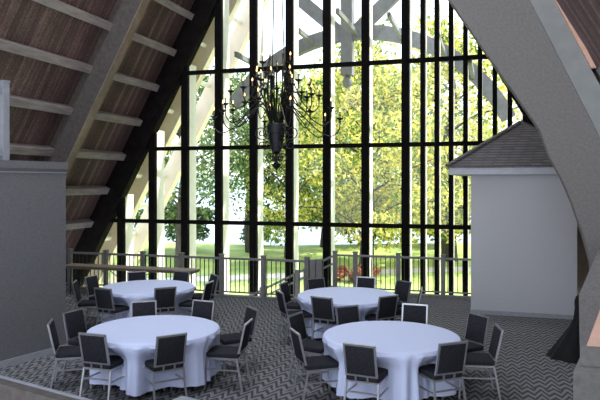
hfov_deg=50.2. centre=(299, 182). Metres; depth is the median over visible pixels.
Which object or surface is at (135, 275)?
banquet chair
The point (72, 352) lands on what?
banquet chair
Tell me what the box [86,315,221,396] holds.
tablecloth
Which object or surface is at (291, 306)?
banquet chair
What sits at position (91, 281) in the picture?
banquet chair
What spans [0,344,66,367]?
baseboard
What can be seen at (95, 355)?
banquet chair
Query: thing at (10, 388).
wall
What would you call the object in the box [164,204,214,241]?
tree
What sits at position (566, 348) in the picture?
cover
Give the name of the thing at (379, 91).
tree
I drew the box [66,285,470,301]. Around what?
trim
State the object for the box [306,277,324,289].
banquet chair
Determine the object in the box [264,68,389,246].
tree
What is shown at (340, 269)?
shrub
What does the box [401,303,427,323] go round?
banquet chair
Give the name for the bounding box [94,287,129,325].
banquet chair
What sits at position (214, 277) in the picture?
banquet chair
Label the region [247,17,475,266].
tree
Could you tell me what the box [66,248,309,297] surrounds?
guard railing
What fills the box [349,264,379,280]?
shrub
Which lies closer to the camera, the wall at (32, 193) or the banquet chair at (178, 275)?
the wall at (32, 193)
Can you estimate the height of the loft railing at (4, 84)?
1.230 m
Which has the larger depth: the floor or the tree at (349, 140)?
the tree at (349, 140)
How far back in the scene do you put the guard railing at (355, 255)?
16.00 m
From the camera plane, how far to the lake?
59.40 m
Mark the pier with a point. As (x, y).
(586, 374)
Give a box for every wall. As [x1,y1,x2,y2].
[0,160,67,360]
[0,375,91,399]
[577,224,588,294]
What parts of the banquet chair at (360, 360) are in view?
leg, backrest, frame, seat, seat frame, leg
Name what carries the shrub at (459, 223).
on the ground
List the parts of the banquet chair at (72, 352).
frame, leg, backrest, leg, seat frame, seat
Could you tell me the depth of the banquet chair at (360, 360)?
7.65 m
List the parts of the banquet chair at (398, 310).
seat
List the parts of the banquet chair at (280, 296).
leg, frame, backrest, leg, seat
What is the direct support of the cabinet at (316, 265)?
on the floor
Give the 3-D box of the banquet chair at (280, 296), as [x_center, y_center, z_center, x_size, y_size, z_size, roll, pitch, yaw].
[-0.106,2.369,11.441,0.582,0.907,0.457,0,0,-20]
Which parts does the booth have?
baseboard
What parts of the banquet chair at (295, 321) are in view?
leg, frame, backrest, seat frame, seat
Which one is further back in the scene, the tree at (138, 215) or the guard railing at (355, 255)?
the tree at (138, 215)
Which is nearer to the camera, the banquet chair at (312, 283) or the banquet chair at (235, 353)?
the banquet chair at (235, 353)
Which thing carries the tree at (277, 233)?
on the ground
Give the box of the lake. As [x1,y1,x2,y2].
[133,189,470,244]
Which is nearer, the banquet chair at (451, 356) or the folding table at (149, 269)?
the banquet chair at (451, 356)
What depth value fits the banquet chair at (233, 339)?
9.64 m
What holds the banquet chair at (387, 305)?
on the floor
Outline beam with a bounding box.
[448,0,599,269]
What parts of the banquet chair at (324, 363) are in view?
leg, frame, backrest, leg, seat frame, seat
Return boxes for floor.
[0,289,576,399]
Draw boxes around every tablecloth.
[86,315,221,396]
[101,280,195,322]
[297,287,398,337]
[322,321,460,399]
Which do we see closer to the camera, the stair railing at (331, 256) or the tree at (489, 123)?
the stair railing at (331, 256)
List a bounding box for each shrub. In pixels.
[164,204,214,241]
[238,226,270,242]
[335,198,389,235]
[337,265,347,280]
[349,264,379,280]
[419,212,470,238]
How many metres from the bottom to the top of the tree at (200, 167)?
11.462 m
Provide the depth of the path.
29.75 m
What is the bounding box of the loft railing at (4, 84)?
[0,80,10,159]
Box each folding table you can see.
[66,263,131,293]
[125,266,200,282]
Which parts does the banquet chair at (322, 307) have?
backrest, frame, seat frame, seat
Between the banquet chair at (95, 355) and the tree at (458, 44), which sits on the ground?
the tree at (458, 44)
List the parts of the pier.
plate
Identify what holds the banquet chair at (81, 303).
on the floor
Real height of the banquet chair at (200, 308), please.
0.907 m
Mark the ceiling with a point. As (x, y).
(92, 83)
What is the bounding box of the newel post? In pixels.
[173,396,198,399]
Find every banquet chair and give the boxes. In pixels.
[47,318,91,388]
[62,308,86,373]
[72,280,102,322]
[78,332,123,399]
[84,274,98,320]
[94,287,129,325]
[127,271,146,280]
[131,300,156,316]
[139,332,186,399]
[154,286,176,314]
[173,270,189,281]
[178,280,213,315]
[191,299,214,320]
[192,273,218,319]
[204,318,252,391]
[220,306,258,375]
[275,289,313,344]
[279,281,300,331]
[287,311,323,385]
[289,328,341,399]
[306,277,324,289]
[310,296,336,339]
[335,305,359,325]
[343,342,388,399]
[356,276,375,288]
[365,294,398,320]
[394,279,411,320]
[394,286,422,319]
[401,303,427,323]
[419,341,467,399]
[458,323,503,399]
[461,312,489,380]
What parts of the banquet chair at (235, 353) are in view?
leg, seat, seat frame, leg, backrest, frame, leg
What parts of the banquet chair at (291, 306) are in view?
frame, backrest, seat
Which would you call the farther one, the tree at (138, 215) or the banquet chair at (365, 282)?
the tree at (138, 215)
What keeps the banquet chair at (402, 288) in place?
on the floor
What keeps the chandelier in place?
hanging from the ceiling
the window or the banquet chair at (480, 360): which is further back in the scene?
the window
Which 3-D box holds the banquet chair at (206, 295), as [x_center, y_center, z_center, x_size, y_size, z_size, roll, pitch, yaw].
[-2.022,2.369,12.465,0.582,0.907,0.457,0,0,15]
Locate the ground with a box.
[101,242,470,296]
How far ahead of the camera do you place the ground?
34.78 m
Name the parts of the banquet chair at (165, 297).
backrest, seat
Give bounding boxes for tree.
[133,152,180,231]
[141,65,268,266]
[197,72,312,252]
[229,77,357,257]
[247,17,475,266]
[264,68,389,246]
[319,73,486,240]
[321,2,521,261]
[476,106,521,140]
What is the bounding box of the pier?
[573,249,599,399]
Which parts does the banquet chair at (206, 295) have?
seat, backrest, frame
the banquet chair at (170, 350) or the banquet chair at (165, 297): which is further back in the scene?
the banquet chair at (165, 297)
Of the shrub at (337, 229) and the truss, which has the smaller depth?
the truss
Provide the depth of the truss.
20.88 m
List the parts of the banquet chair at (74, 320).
seat, frame, backrest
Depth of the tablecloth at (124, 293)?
12.42 m
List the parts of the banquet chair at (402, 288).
seat, backrest, frame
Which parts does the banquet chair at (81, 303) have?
frame, backrest, seat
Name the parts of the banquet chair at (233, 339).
seat, seat frame, backrest, frame, leg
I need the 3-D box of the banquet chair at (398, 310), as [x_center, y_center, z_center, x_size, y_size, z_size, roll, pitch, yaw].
[1.945,2.369,11.702,0.582,0.907,0.457,0,0,12]
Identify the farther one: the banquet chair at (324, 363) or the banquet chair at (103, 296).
the banquet chair at (103, 296)
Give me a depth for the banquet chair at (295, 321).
9.25 m
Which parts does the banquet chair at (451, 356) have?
leg, seat, seat frame, frame, backrest, leg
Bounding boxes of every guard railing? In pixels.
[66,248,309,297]
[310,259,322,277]
[332,251,470,295]
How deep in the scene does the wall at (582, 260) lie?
15.75 m
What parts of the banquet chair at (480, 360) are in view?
leg, seat, seat frame, leg, backrest, frame, leg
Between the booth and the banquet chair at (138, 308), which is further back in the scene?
the booth
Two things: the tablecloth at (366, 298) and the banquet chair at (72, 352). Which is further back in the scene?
the tablecloth at (366, 298)
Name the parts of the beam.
edge trim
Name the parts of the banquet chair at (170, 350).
leg, seat frame, seat, backrest, frame, leg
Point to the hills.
(376, 167)
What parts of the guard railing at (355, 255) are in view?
post, post, post, rail, rail, post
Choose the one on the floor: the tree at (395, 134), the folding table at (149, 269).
the folding table at (149, 269)
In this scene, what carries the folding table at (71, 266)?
on the floor
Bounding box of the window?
[92,0,527,297]
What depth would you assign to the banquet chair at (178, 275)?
13.89 m
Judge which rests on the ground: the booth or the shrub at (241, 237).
the shrub at (241, 237)
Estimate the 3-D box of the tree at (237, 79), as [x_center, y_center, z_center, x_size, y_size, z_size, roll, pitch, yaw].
[-3.255,-1.424,39.968,8.131,11.537,8.576,0,0,17]
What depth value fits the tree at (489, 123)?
34.92 m
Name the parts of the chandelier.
arm, arm, arm, arm, arm, arm, arm, arm, arm, arm, arm, chain, arm, stem, chain, arm, arm, arm, arm, arm, arm, arm, arm, arm, arm, arm, arm, arm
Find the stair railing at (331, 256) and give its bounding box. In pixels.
[250,255,332,297]
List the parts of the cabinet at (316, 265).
post, post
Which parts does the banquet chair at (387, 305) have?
seat, backrest, frame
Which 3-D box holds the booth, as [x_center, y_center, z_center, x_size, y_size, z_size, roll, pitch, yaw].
[5.047,0.701,14.639,3.164,4.238,3.224,0,0,17]
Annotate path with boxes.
[147,266,470,281]
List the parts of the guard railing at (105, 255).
post, post, post, post, rail, rail, post, post, post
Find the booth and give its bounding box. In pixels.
[445,121,576,319]
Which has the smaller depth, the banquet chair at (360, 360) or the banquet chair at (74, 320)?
the banquet chair at (360, 360)
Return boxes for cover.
[546,295,579,363]
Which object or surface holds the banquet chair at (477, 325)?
on the floor
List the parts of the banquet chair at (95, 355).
leg, backrest, frame, seat frame, seat, leg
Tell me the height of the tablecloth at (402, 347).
0.672 m
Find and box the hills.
[175,167,469,189]
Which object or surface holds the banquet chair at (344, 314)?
on the floor
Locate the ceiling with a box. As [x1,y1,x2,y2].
[0,0,599,285]
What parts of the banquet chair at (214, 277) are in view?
seat, backrest, frame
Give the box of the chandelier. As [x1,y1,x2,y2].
[210,0,342,175]
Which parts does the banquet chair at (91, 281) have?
frame, backrest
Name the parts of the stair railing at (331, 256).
post, rail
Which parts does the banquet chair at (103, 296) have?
backrest, frame, seat, seat frame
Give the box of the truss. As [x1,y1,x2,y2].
[83,0,515,286]
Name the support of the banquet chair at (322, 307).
on the floor
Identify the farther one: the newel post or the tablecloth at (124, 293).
the tablecloth at (124, 293)
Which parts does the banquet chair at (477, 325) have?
seat, backrest, frame, leg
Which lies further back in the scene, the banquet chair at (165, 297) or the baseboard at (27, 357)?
the banquet chair at (165, 297)

